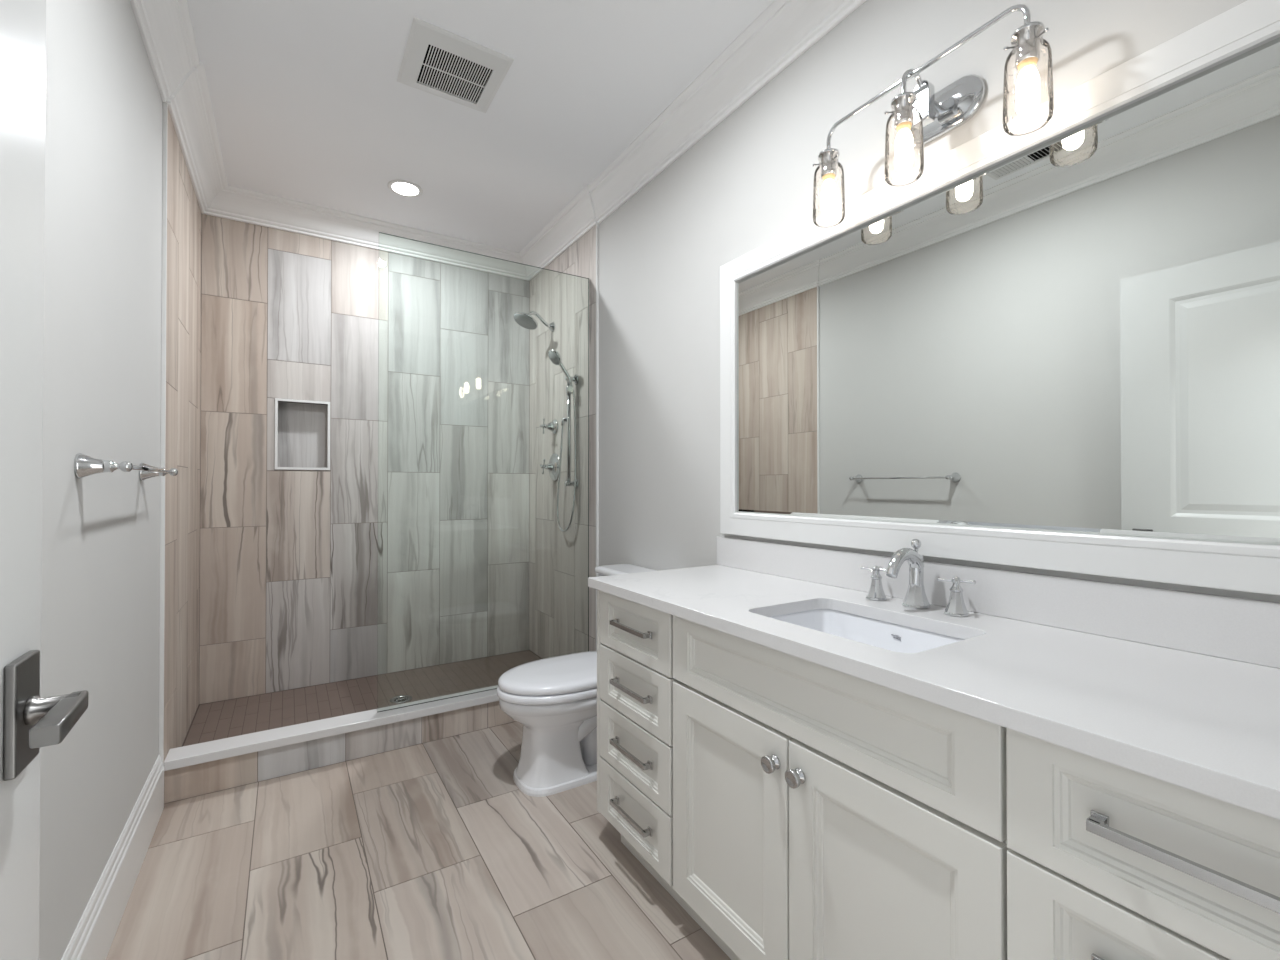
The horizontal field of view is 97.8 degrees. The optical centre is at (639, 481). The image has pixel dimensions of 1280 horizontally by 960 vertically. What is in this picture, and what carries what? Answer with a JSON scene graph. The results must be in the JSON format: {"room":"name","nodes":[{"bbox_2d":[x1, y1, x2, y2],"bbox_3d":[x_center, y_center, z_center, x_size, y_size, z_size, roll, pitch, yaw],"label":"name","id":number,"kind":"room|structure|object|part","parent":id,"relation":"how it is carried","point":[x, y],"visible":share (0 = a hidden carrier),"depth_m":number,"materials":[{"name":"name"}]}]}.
{"room":"bathroom","nodes":[
{"label":"bathroom","id":0,"kind":"room"},
{"bbox_2d":[39,0,162,959],"bbox_3d":[-1.366,-0.172,1.309,0.120,2.943,3.951,0,0,-32],"label":"wall","id":1,"kind":"structure","parent":0,"point":[100,610],"depth_m":1.38,"materials":[{"name":"paint"}]},
{"bbox_2d":[61,755,163,959],"bbox_3d":[-1.040,1.097,0.912,0.016,0.199,2.706,0,0,-32],"label":"baseboard","id":2,"kind":"structure","parent":1,"relation":"attached to","point":[93,936],"depth_m":1.51,"materials":[{"name":"paint"}]},
{"bbox_2d":[74,453,177,480],"bbox_3d":[-1.388,-0.032,1.542,0.092,0.058,0.693,0,0,-32],"label":"towel bar","id":3,"kind":"object","parent":1,"relation":"attached to","point":[84,465],"visible":1,"depth_m":1.27,"materials":[{"name":"silver metal"}]},
{"bbox_3d":[-1.218,-0.034,1.273,0.092,0.058,0.058,0,0,-32],"label":"post","id":4,"kind":"part","parent":3,"relation":"part of","materials":[{"name":"silver metal"}]},
{"bbox_3d":[-1.359,-0.032,1.560,0.011,0.011,0.635,0,0,-32],"label":"rod","id":5,"kind":"part","parent":3,"relation":"part of","materials":[{"name":"silver metal"}]},
{"bbox_3d":[-1.557,-0.030,1.810,0.092,0.058,0.058,0,0,-32],"label":"post","id":6,"kind":"part","parent":3,"relation":"part of","materials":[{"name":"silver metal"}]},
{"bbox_2d":[159,102,167,765],"bbox_3d":[-1.768,-0.102,2.069,0.012,2.613,0.012,0,0,-32],"label":"trim","id":7,"kind":"structure","parent":1,"relation":"attached to","point":[165,105],"depth_m":2.07,"materials":[{"name":"paint"}]},
{"bbox_2d":[164,109,201,759],"bbox_3d":[-2.045,-0.164,2.488,0.031,2.743,0.994,0,0,-32],"label":"wall tile","id":8,"kind":"structure","parent":1,"relation":"attached to","point":[184,215],"depth_m":2.41,"materials":[{"name":"tile"}]},
{"bbox_2d":[182,650,540,746],"bbox_3d":[-1.295,1.185,3.012,1.806,0.040,0.891,0,0,-32],"label":"floor","id":9,"kind":"structure","parent":0,"point":[213,721],"depth_m":3.02,"materials":[{"name":"tile"}]},
{"bbox_2d":[390,695,411,703],"bbox_3d":[-1.274,1.162,2.975,0.112,0.005,0.112,0,0,-32],"label":"floor drain","id":10,"kind":"object","parent":9,"relation":"on","point":[403,698],"visible":1,"depth_m":2.97,"materials":[{"name":"silver metal"}]},
{"bbox_2d":[199,214,529,704],"bbox_3d":[-1.565,-0.157,3.449,2.206,2.943,0.120,0,0,-32],"label":"wall","id":11,"kind":"structure","parent":0,"point":[422,502],"depth_m":3.31,"materials":[{"name":"tile"}]},
{"bbox_2d":[275,398,329,469],"bbox_3d":[-1.932,-0.262,3.201,0.269,0.395,0.099,0,0,-32],"label":"wall niche","id":12,"kind":"object","parent":11,"relation":"attached to","point":[302,430],"visible":0.93,"depth_m":3.23,"materials":[{"name":"tile"}]},
{"bbox_2d":[106,721,730,959],"bbox_3d":[-0.537,1.253,1.811,2.028,0.100,3.931,0,0,-32],"label":"floor","id":13,"kind":"structure","parent":0,"point":[433,850],"depth_m":1.72,"materials":[{"name":"tile"}]},
{"bbox_2d":[164,685,515,803],"bbox_3d":[-1.036,1.127,2.602,1.806,0.163,0.124,0,0,-32],"label":"shower curb","id":14,"kind":"object","parent":13,"relation":"on","point":[199,769],"visible":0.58,"depth_m":2.36,"materials":[{"name":"stone"}]},
{"bbox_2d":[377,232,588,711],"bbox_3d":[-0.737,-0.042,2.817,1.067,2.176,0.010,0,0,-32],"label":"glass panel","id":15,"kind":"object","parent":14,"relation":"on","point":[379,232],"visible":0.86,"depth_m":2.94,"materials":[{"name":"clear glass"}]},
{"bbox_2d":[497,564,657,796],"bbox_3d":[-0.240,0.803,2.361,0.731,0.807,0.468,0,0,-32],"label":"toilet","id":16,"kind":"object","parent":13,"relation":"on","point":[554,699],"visible":0.47,"depth_m":2.18,"materials":[{"name":"ceramic"}]},
{"bbox_3d":[-0.323,0.831,2.309,0.535,0.032,0.382,0,0,-32],"label":"seat","id":17,"kind":"part","parent":16,"relation":"part of","materials":[{"name":"plastic"}]},
{"bbox_3d":[-0.307,0.803,2.320,0.564,0.060,0.376,0,0,-32],"label":"lid","id":18,"kind":"part","parent":16,"relation":"part of","materials":[{"name":"plastic"}]},
{"bbox_3d":[-0.015,0.417,2.507,0.198,0.031,0.468,0,0,-32],"label":"tank lid","id":19,"kind":"part","parent":16,"relation":"part of","materials":[{"name":"ceramic"}]},
{"bbox_2d":[597,590,1279,959],"bbox_3d":[0.525,0.774,1.296,0.583,0.850,1.678,0,0,-32],"label":"vanity cabinet","id":20,"kind":"object","parent":13,"relation":"on","point":[794,808],"visible":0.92,"depth_m":0.98,"materials":[{"name":"paint"}]},
{"bbox_3d":[-0.031,0.995,1.656,0.028,0.020,0.203,0,0,-32],"label":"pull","id":21,"kind":"part","parent":20,"relation":"part of","materials":[{"name":"silver metal"}]},
{"bbox_3d":[-0.031,0.807,1.657,0.028,0.020,0.203,0,0,-32],"label":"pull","id":22,"kind":"part","parent":20,"relation":"part of","materials":[{"name":"silver metal"}]},
{"bbox_3d":[-0.031,0.622,1.658,0.028,0.020,0.203,0,0,-32],"label":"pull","id":23,"kind":"part","parent":20,"relation":"part of","materials":[{"name":"silver metal"}]},
{"bbox_3d":[-0.031,0.439,1.660,0.028,0.020,0.203,0,0,-32],"label":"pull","id":24,"kind":"part","parent":20,"relation":"part of","materials":[{"name":"silver metal"}]},
{"bbox_3d":[-0.018,1.001,1.677,0.018,0.182,0.403,0,0,-32],"label":"drawer","id":25,"kind":"part","parent":20,"relation":"part of","materials":[{"name":"paint"}]},
{"bbox_3d":[-0.018,0.813,1.679,0.018,0.182,0.403,0,0,-32],"label":"drawer","id":26,"kind":"part","parent":20,"relation":"part of","materials":[{"name":"paint"}]},
{"bbox_3d":[-0.018,0.445,1.681,0.018,0.177,0.403,0,0,-32],"label":"drawer","id":27,"kind":"part","parent":20,"relation":"part of","materials":[{"name":"paint"}]},
{"bbox_3d":[-0.018,0.628,1.680,0.018,0.179,0.403,0,0,-32],"label":"drawer","id":28,"kind":"part","parent":20,"relation":"part of","materials":[{"name":"paint"}]},
{"bbox_3d":[0.203,0.813,1.329,0.018,0.554,0.404,0,0,-32],"label":"door","id":29,"kind":"part","parent":20,"relation":"part of","materials":[{"name":"paint"}]},
{"bbox_3d":[0.275,0.594,1.173,0.028,0.034,0.034,0,0,-32],"label":"knob","id":30,"kind":"part","parent":20,"relation":"part of","materials":[{"name":"silver metal"}]},
{"bbox_3d":[0.311,0.593,1.117,0.028,0.034,0.034,0,0,-32],"label":"knob","id":31,"kind":"part","parent":20,"relation":"part of","materials":[{"name":"silver metal"}]},
{"bbox_3d":[0.313,0.439,1.158,0.018,0.174,0.815,0,0,-32],"label":"sink panel","id":32,"kind":"part","parent":20,"relation":"part of","materials":[{"name":"paint"}]},
{"bbox_3d":[0.422,0.810,0.982,0.018,0.554,0.406,0,0,-32],"label":"door","id":33,"kind":"part","parent":20,"relation":"part of","materials":[{"name":"paint"}]},
{"bbox_2d":[588,536,1279,819],"bbox_3d":[0.521,0.279,1.309,0.581,0.140,1.698,0,0,-32],"label":"countertop","id":34,"kind":"structure","parent":20,"relation":"on","point":[1176,687],"depth_m":1.01,"materials":[{"name":"white stone"}]},
{"bbox_2d":[770,609,963,652],"bbox_3d":[0.498,0.424,1.278,0.336,0.152,0.471,0,0,-32],"label":"sink basin","id":35,"kind":"object","parent":34,"relation":"in","point":[877,633],"visible":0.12,"depth_m":1.42,"materials":[{"name":"ceramic"}]},
{"bbox_2d":[861,539,975,616],"bbox_3d":[0.667,0.233,1.404,0.151,0.172,0.289,0,0,-32],"label":"faucet","id":36,"kind":"object","parent":34,"relation":"on","point":[915,597],"visible":1,"depth_m":1.40,"materials":[{"name":"silver metal"}]},
{"bbox_3d":[0.640,0.274,1.512,0.051,0.090,0.051,0,-1,35],"label":"handle","id":37,"kind":"part","parent":36,"relation":"part of","materials":[{"name":"silver metal"}]},
{"bbox_3d":[0.669,0.243,1.401,0.151,0.152,0.069,0,0,-32],"label":"spout","id":38,"kind":"part","parent":36,"relation":"part of","materials":[{"name":"silver metal"}]},
{"bbox_3d":[0.704,0.168,1.424,0.025,0.042,0.025,0,0,-32],"label":"finial knob","id":39,"kind":"part","parent":36,"relation":"part of","materials":[{"name":"silver metal"}]},
{"bbox_3d":[0.755,0.273,1.331,0.051,0.090,0.051,0,-1,35],"label":"handle","id":40,"kind":"part","parent":36,"relation":"part of","materials":[{"name":"silver metal"}]},
{"bbox_3d":[0.623,0.614,0.623,0.028,0.020,0.203,0,0,-32],"label":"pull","id":41,"kind":"part","parent":20,"relation":"part of","materials":[{"name":"silver metal"}]},
{"bbox_3d":[0.643,0.620,0.634,0.018,0.179,0.408,0,0,-32],"label":"drawer","id":42,"kind":"part","parent":20,"relation":"part of","materials":[{"name":"paint"}]},
{"bbox_3d":[0.643,0.437,0.635,0.018,0.177,0.408,0,0,-32],"label":"drawer","id":43,"kind":"part","parent":20,"relation":"part of","materials":[{"name":"paint"}]},
{"bbox_3d":[0.623,0.431,0.624,0.028,0.020,0.203,0,0,-32],"label":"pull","id":44,"kind":"part","parent":20,"relation":"part of","materials":[{"name":"silver metal"}]},
{"bbox_2d":[187,0,773,251],"bbox_3d":[-0.542,-1.590,1.840,2.068,0.100,3.951,0,0,-32],"label":"ceiling","id":45,"kind":"structure","parent":0,"point":[309,105],"depth_m":2.25,"materials":[{"name":"paint"}]},
{"bbox_2d":[387,180,422,196],"bbox_3d":[-1.228,-1.529,2.923,0.172,0.006,0.172,0,0,-32],"label":"recessed light","id":46,"kind":"object","parent":45,"relation":"in","point":[405,188],"visible":1,"depth_m":2.92,"materials":[{"name":"paint"}]},
{"bbox_2d":[397,17,513,112],"bbox_3d":[-0.696,-1.532,2.088,0.344,0.011,0.345,0,0,-32],"label":"exhaust fan cover","id":47,"kind":"object","parent":45,"relation":"attached to","point":[437,61],"visible":1,"depth_m":2.06,"materials":[{"name":"paint"}]},
{"bbox_2d":[419,45,490,103],"bbox_3d":[-0.701,-1.528,2.107,0.229,0.002,0.221,0,0,-32],"label":"grille","id":48,"kind":"object","parent":47,"relation":"attached to","point":[445,71],"depth_m":2.10,"materials":[{"name":"paint"}]},
{"bbox_2d":[599,0,1279,601],"bbox_3d":[0.281,-0.165,2.349,0.120,2.943,3.951,0,0,-32],"label":"wall","id":49,"kind":"structure","parent":0,"point":[747,183],"depth_m":2.11,"materials":[{"name":"paint"}]},
{"bbox_2d":[130,0,866,280],"bbox_3d":[-0.542,-1.474,1.839,1.828,0.131,3.711,0,0,-32],"label":"trim","id":50,"kind":"structure","parent":49,"relation":"attached to","point":[785,30],"depth_m":2.40,"materials":[{"name":"paint"}]},
{"bbox_2d":[529,225,595,658],"bbox_3d":[-0.491,-0.157,3.469,0.031,2.743,0.994,0,0,-32],"label":"wall tile","id":51,"kind":"structure","parent":49,"relation":"attached to","point":[558,560],"depth_m":3.40,"materials":[{"name":"tile"}]},
{"bbox_2d":[513,311,554,331],"bbox_3d":[-0.653,-0.998,3.457,0.260,0.108,0.156,0,0,-32],"label":"shower","id":52,"kind":"object","parent":51,"relation":"attached to","point":[527,321],"visible":1,"depth_m":3.44,"materials":[{"name":"silver metal"}]},
{"bbox_3d":[-0.626,-1.010,3.486,0.177,0.084,0.022,0,-1,-36],"label":"arm","id":53,"kind":"part","parent":52,"relation":"part of","materials":[{"name":"silver metal"}]},
{"bbox_2d":[540,418,557,433],"bbox_3d":[-0.572,-0.341,3.479,0.096,0.098,0.098,0,0,-32],"label":"shower valve","id":54,"kind":"object","parent":51,"relation":"attached to","point":[552,426],"visible":1,"depth_m":3.47,"materials":[{"name":"silver metal"}]},
{"bbox_2d":[540,453,559,480],"bbox_3d":[-0.572,-0.089,3.477,0.096,0.174,0.174,0,0,-32],"label":"shower valve","id":55,"kind":"object","parent":51,"relation":"attached to","point":[553,466],"visible":0.97,"depth_m":3.46,"materials":[{"name":"silver metal"}]},
{"bbox_3d":[-0.581,-0.089,3.472,0.076,0.096,0.096,0,0,-32],"label":"valve handle","id":56,"kind":"part","parent":55,"relation":"part of","materials":[{"name":"silver metal"}]},
{"bbox_2d":[548,349,575,531],"bbox_3d":[-0.475,-0.222,3.253,0.172,1.043,0.235,0,0,-32],"label":"shower","id":57,"kind":"object","parent":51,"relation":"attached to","point":[555,357],"visible":0.99,"depth_m":3.21,"materials":[{"name":"silver metal"}]},
{"bbox_3d":[-0.435,-0.631,3.191,0.100,0.146,0.024,0,0,-22],"label":"handle","id":58,"kind":"part","parent":57,"relation":"part of","materials":[{"name":"silver metal"}]},
{"bbox_2d":[565,374,578,488],"bbox_3d":[-0.399,-0.289,3.222,0.077,0.670,0.082,0,0,-32],"label":"slide bar","id":59,"kind":"object","parent":51,"relation":"attached to","point":[569,389],"visible":0.94,"depth_m":3.22,"materials":[{"name":"silver metal"}]},
{"bbox_3d":[-0.410,-0.287,3.226,0.021,0.630,0.021,0,0,-32],"label":"rail","id":60,"kind":"part","parent":59,"relation":"part of","materials":[{"name":"silver metal"}]},
{"bbox_2d":[596,224,598,650],"bbox_3d":[-0.233,-0.176,3.039,0.012,2.450,0.012,0,0,-32],"label":"trim","id":61,"kind":"structure","parent":49,"relation":"attached to","point":[597,225],"depth_m":3.04,"materials":[{"name":"paint"}]},
{"bbox_2d":[813,4,1053,227],"bbox_3d":[0.697,-0.876,1.392,0.203,0.281,0.593,0,0,-32],"label":"vanity light","id":62,"kind":"object","parent":49,"relation":"attached to","point":[923,115],"visible":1,"depth_m":1.36,"materials":[{"name":"silver metal"}]},
{"bbox_2d":[818,148,839,214],"bbox_3d":[0.538,-0.851,1.590,0.059,0.180,0.059,0,0,-32],"label":"bulb","id":63,"kind":"object","parent":62,"relation":"attached to","point":[828,157],"depth_m":1.57,"materials":[{"name":"white glass"}]},
{"bbox_3d":[0.538,-0.829,1.590,0.088,0.189,0.088,0,0,-32],"label":"lamp shade","id":64,"kind":"part","parent":62,"relation":"part of","materials":[{"name":"clear glass"}]},
{"bbox_2d":[891,92,916,170],"bbox_3d":[0.646,-0.852,1.366,0.059,0.180,0.059,0,0,-32],"label":"bulb","id":65,"kind":"object","parent":62,"relation":"attached to","point":[902,106],"depth_m":1.35,"materials":[{"name":"white glass"}]},
{"bbox_3d":[0.646,-0.831,1.366,0.088,0.189,0.088,0,0,-32],"label":"lamp shade","id":66,"kind":"part","parent":62,"relation":"part of","materials":[{"name":"clear glass"}]},
{"bbox_3d":[0.679,-0.973,1.382,0.085,0.089,0.516,0,0,-32],"label":"arm","id":67,"kind":"part","parent":62,"relation":"part of","materials":[{"name":"silver metal"}]},
{"bbox_2d":[1010,21,1044,116],"bbox_3d":[0.807,-0.854,1.163,0.059,0.180,0.059,0,0,-32],"label":"bulb","id":68,"kind":"object","parent":62,"relation":"attached to","point":[1026,40],"depth_m":1.15,"materials":[{"name":"white glass"}]},
{"bbox_3d":[0.807,-0.832,1.163,0.088,0.189,0.088,0,0,-32],"label":"lamp shade","id":69,"kind":"part","parent":62,"relation":"part of","materials":[{"name":"clear glass"}]},
{"bbox_2d":[720,0,1279,595],"bbox_3d":[0.761,-0.317,1.448,0.031,1.024,1.656,0,0,-32],"label":"wall mirror","id":70,"kind":"object","parent":49,"relation":"attached to","point":[1056,346],"visible":1,"depth_m":1.22,"materials":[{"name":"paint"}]},
{"bbox_3d":[0.480,-0.180,0.210,2.068,2.943,0.120,0,0,-32],"label":"wall","id":71,"kind":"structure","parent":0,"visible":0},
{"bbox_2d":[0,0,87,959],"bbox_3d":[-0.472,0.145,0.254,0.154,2.073,0.938,0,0,-32],"label":"door","id":72,"kind":"structure","parent":71,"relation":"in","point":[29,722],"depth_m":0.60,"materials":[{"name":"paint"}]},
{"bbox_3d":[-0.664,0.248,0.600,0.010,0.118,0.066,0,0,-32],"label":"lever plate","id":73,"kind":"part","parent":72,"relation":"part of","materials":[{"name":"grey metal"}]},
{"bbox_3d":[-0.619,0.248,0.583,0.050,0.030,0.119,0,0,-32],"label":"lever","id":74,"kind":"part","parent":72,"relation":"part of","materials":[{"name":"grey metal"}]}
]}

